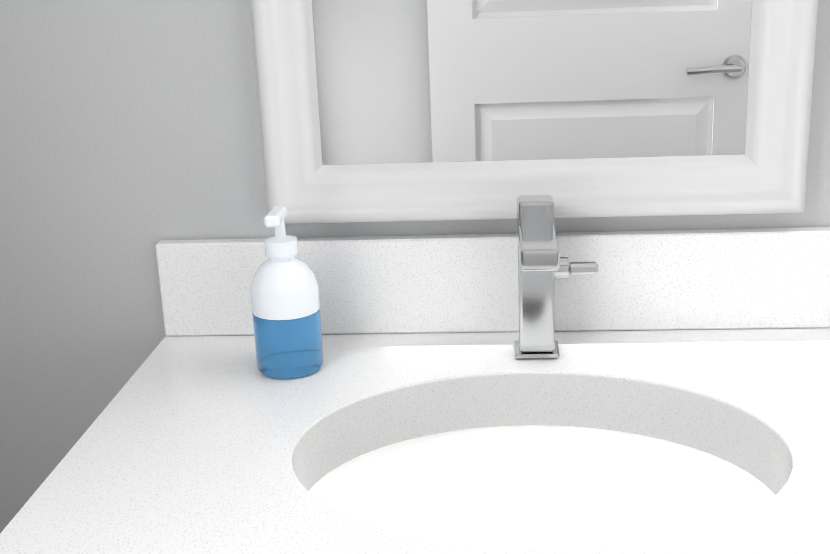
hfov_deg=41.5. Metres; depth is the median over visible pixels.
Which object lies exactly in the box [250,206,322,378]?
soap bottle
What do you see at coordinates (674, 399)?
bathroom vanity
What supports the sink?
in the bathroom vanity
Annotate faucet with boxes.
[514,195,597,358]
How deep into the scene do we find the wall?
1.26 m
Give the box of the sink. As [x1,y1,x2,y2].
[288,423,797,553]
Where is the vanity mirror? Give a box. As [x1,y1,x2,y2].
[251,0,817,223]
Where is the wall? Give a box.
[0,0,829,532]
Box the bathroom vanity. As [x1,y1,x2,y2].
[0,227,829,553]
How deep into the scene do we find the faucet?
1.16 m
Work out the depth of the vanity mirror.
1.19 m

